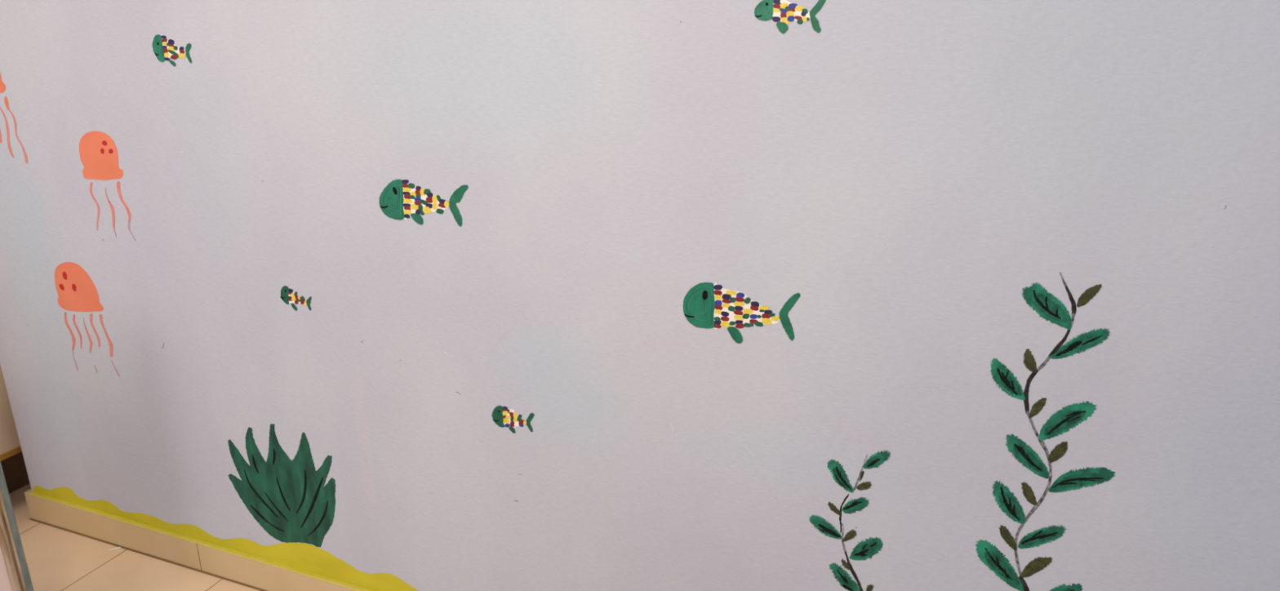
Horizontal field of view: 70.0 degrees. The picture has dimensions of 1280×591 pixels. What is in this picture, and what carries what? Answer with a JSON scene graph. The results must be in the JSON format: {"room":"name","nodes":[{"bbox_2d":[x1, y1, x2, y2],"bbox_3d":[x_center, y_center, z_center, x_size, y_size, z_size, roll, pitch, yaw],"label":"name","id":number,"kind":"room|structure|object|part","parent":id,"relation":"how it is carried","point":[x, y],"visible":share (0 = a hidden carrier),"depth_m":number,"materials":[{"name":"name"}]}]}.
{"room":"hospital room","nodes":[
{"label":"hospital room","id":0,"kind":"room"},
{"bbox_2d":[8,483,259,590],"bbox_3d":[-0.762,0.976,1.720,7.600,0.100,7.400,8,21,21],"label":"floor","id":1,"kind":"structure","parent":0,"point":[57,559],"depth_m":2.36,"materials":[{"name":"beige tile"}]},
{"bbox_2d":[0,364,30,493],"bbox_3d":[-1.865,-0.591,2.884,0.738,2.100,2.050,8,21,21],"label":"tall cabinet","id":2,"kind":"object","parent":1,"relation":"on","point":[11,458],"visible":0.02,"depth_m":2.55,"materials":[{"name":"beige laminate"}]},
{"bbox_3d":[-1.808,-0.428,2.132,0.018,1.895,0.676,8,21,21],"label":"door","id":3,"kind":"part","parent":2,"relation":"part of","materials":[{"name":"beige laminate"}]},
{"bbox_2d":[0,460,34,590],"bbox_3d":[-1.599,0.501,1.786,0.620,0.755,0.024,-14,24,-36],"label":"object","id":4,"kind":"object","parent":1,"relation":"on","point":[15,575],"visible":1,"depth_m":1.99,"materials":[{"name":"grey metal"}]},
{"bbox_3d":[-1.599,0.675,1.846,0.546,0.227,0.008,-14,24,-36],"label":"panel","id":5,"kind":"part","parent":4,"relation":"part of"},
{"bbox_3d":[-1.599,0.503,1.786,0.596,0.750,0.020,-14,24,-36],"label":"frame","id":6,"kind":"part","parent":4,"relation":"part of","materials":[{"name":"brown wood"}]},
{"bbox_2d":[0,0,1279,590],"bbox_3d":[0.651,-0.359,1.297,5.012,2.700,0.140,8,21,21],"label":"wall","id":7,"kind":"structure","parent":0,"point":[905,169],"depth_m":1.60,"materials":[{"name":"paint"}]},
{"bbox_2d":[0,72,27,163],"bbox_3d":[-1.494,-0.436,2.118,0.143,0.253,0.001,8,21,21],"label":"painted jellyfish","id":8,"kind":"object","parent":7,"relation":"attached to","point":[2,87],"visible":1,"depth_m":2.12,"materials":[{"name":"orange paint"}]},
{"bbox_2d":[54,262,119,376],"bbox_3d":[-1.355,0.059,2.230,0.167,0.292,0.001,8,21,21],"label":"painted jellyfish","id":9,"kind":"object","parent":7,"relation":"attached to","point":[77,291],"visible":1,"depth_m":2.21,"materials":[{"name":"orange paint"}]},
{"bbox_2d":[58,284,64,290],"bbox_3d":[-1.408,-0.021,2.225,0.017,0.017,0.001,8,21,21],"label":"painted spot","id":10,"kind":"object","parent":9,"relation":"attached to","point":[61,286],"depth_m":2.23,"materials":[{"name":"red paint"}]},
{"bbox_2d":[62,271,66,279],"bbox_3d":[-1.390,-0.048,2.207,0.015,0.021,0.001,8,21,21],"label":"painted spot","id":11,"kind":"object","parent":9,"relation":"attached to","point":[64,273],"depth_m":2.21,"materials":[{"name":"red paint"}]},
{"bbox_2d":[71,283,75,291],"bbox_3d":[-1.367,-0.019,2.208,0.016,0.019,0.001,8,21,21],"label":"painted spot","id":12,"kind":"object","parent":9,"relation":"attached to","point":[73,285],"depth_m":2.21,"materials":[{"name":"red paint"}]},
{"bbox_2d":[79,130,135,240],"bbox_3d":[-1.205,-0.248,2.059,0.130,0.245,0.001,8,21,21],"label":"painted jellyfish","id":13,"kind":"object","parent":7,"relation":"attached to","point":[98,152],"visible":1,"depth_m":2.04,"materials":[{"name":"orange paint"}]},
{"bbox_2d":[102,140,106,146],"bbox_3d":[-1.183,-0.337,2.018,0.016,0.012,0.001,8,21,21],"label":"painted spot","id":14,"kind":"object","parent":13,"relation":"attached to","point":[104,142],"depth_m":2.02,"materials":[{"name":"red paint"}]},
{"bbox_2d":[151,34,191,66],"bbox_3d":[-0.953,-0.499,1.862,0.107,0.062,0.001,8,21,21],"label":"fish","id":15,"kind":"object","parent":7,"relation":"attached to","point":[163,49],"visible":1,"depth_m":1.86},
{"bbox_2d":[24,488,356,590],"bbox_3d":[0.641,0.877,1.721,5.026,0.088,0.154,8,21,21],"label":"baseboard","id":16,"kind":"structure","parent":7,"relation":"attached to","point":[233,568],"depth_m":2.36,"materials":[{"name":"tile"}]},
{"bbox_2d":[28,485,417,590],"bbox_3d":[0.586,0.815,1.645,4.927,0.083,0.012,8,21,21],"label":"sand","id":17,"kind":"object","parent":7,"relation":"attached to","point":[306,559],"visible":1,"depth_m":2.23,"materials":[{"name":"yellow paint"}]},
{"bbox_2d":[227,423,335,546],"bbox_3d":[-0.841,0.445,2.141,0.328,0.322,0.001,8,21,21],"label":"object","id":18,"kind":"object","parent":7,"relation":"attached to","point":[289,499],"visible":1,"depth_m":2.14,"materials":[{"name":"paint"}]},
{"bbox_2d":[280,285,311,311],"bbox_3d":[-0.731,0.008,1.942,0.085,0.053,0.001,8,21,21],"label":"fish","id":19,"kind":"object","parent":7,"relation":"attached to","point":[286,294],"visible":1,"depth_m":1.94},
{"bbox_2d":[378,178,468,226],"bbox_3d":[-0.413,-0.176,1.740,0.206,0.087,0.001,8,21,21],"label":"fish","id":20,"kind":"object","parent":7,"relation":"attached to","point":[399,200],"visible":1,"depth_m":1.75},
{"bbox_2d":[491,405,534,433],"bbox_3d":[-0.253,0.249,1.818,0.097,0.056,0.001,8,21,21],"label":"fish","id":21,"kind":"object","parent":7,"relation":"attached to","point":[511,419],"visible":1,"depth_m":1.82},
{"bbox_2d":[683,282,799,343],"bbox_3d":[0.170,0.033,1.561,0.205,0.105,0.001,8,21,21],"label":"fish","id":22,"kind":"object","parent":7,"relation":"attached to","point":[706,305],"visible":1,"depth_m":1.57},
{"bbox_2d":[754,0,826,33],"bbox_3d":[0.226,-0.424,1.378,0.111,0.057,0.001,8,21,21],"label":"fish","id":23,"kind":"object","parent":7,"relation":"attached to","point":[784,11],"visible":1,"depth_m":1.38},
{"bbox_2d":[808,450,890,590],"bbox_3d":[0.362,0.404,1.606,0.131,0.318,0.001,8,21,21],"label":"vine","id":24,"kind":"object","parent":7,"relation":"attached to","point":[864,550],"visible":1,"depth_m":1.60,"materials":[{"name":"paint"}]},
{"bbox_3d":[0.353,0.404,1.610,0.006,0.032,0.001,8,21,21],"label":"stem","id":25,"kind":"part","parent":24,"relation":"part of","materials":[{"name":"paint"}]},
{"bbox_3d":[0.358,0.421,1.614,0.006,0.041,0.001,8,21,21],"label":"stem","id":26,"kind":"part","parent":24,"relation":"part of","materials":[{"name":"paint"}]},
{"bbox_3d":[0.357,0.358,1.593,0.014,0.030,0.001,8,21,21],"label":"stem","id":27,"kind":"part","parent":24,"relation":"part of","materials":[{"name":"paint"}]},
{"bbox_3d":[0.364,0.453,1.622,0.013,0.036,0.001,8,21,21],"label":"stem","id":28,"kind":"part","parent":24,"relation":"part of","materials":[{"name":"paint"}]},
{"bbox_3d":[0.386,0.507,1.632,0.048,0.106,0.001,8,21,21],"label":"stem","id":29,"kind":"part","parent":24,"relation":"part of","materials":[{"name":"paint"}]},
{"bbox_3d":[0.375,0.315,1.570,0.014,0.050,0.001,8,21,21],"label":"stem","id":30,"kind":"part","parent":24,"relation":"part of","materials":[{"name":"paint"}]},
{"bbox_2d":[975,271,1115,590],"bbox_3d":[0.638,0.248,1.433,0.200,0.592,0.001,8,21,21],"label":"vine","id":31,"kind":"object","parent":7,"relation":"attached to","point":[1048,307],"visible":1,"depth_m":1.43,"materials":[{"name":"paint"}]},
{"bbox_3d":[0.624,0.420,1.498,0.024,0.110,0.001,8,21,21],"label":"stem","id":32,"kind":"part","parent":31,"relation":"part of","materials":[{"name":"paint"}]},
{"bbox_3d":[0.642,0.497,1.517,0.031,0.067,0.001,8,21,21],"label":"stem","id":33,"kind":"part","parent":31,"relation":"part of","materials":[{"name":"paint"}]},
{"bbox_3d":[0.603,0.149,1.414,0.016,0.077,0.001,8,21,21],"label":"stem","id":34,"kind":"part","parent":31,"relation":"part of","materials":[{"name":"paint"}]},
{"bbox_3d":[0.619,0.211,1.428,0.037,0.063,0.001,8,21,21],"label":"stem","id":35,"kind":"part","parent":31,"relation":"part of","materials":[{"name":"paint"}]},
{"bbox_3d":[0.635,0.300,1.452,0.033,0.157,0.001,8,21,21],"label":"stem","id":36,"kind":"part","parent":31,"relation":"part of","materials":[{"name":"paint"}]},
{"bbox_3d":[0.615,0.104,1.393,0.017,0.028,0.001,8,21,21],"label":"stem","id":37,"kind":"part","parent":31,"relation":"part of","materials":[{"name":"paint"}]},
{"bbox_3d":[0.631,0.073,1.375,0.025,0.052,0.001,8,21,21],"label":"stem","id":38,"kind":"part","parent":31,"relation":"part of","materials":[{"name":"paint"}]},
{"bbox_3d":[0.627,-0.016,1.346,0.021,0.036,0.001,8,21,21],"label":"stem","id":39,"kind":"part","parent":31,"relation":"part of","materials":[{"name":"paint"}]},
{"bbox_3d":[0.636,0.009,1.351,0.020,0.046,0.001,8,21,21],"label":"stem","id":40,"kind":"part","parent":31,"relation":"part of","materials":[{"name":"paint"}]},
{"bbox_3d":[0.642,0.040,1.359,0.006,0.029,0.001,8,21,21],"label":"stem","id":41,"kind":"part","parent":31,"relation":"part of","materials":[{"name":"paint"}]}
]}

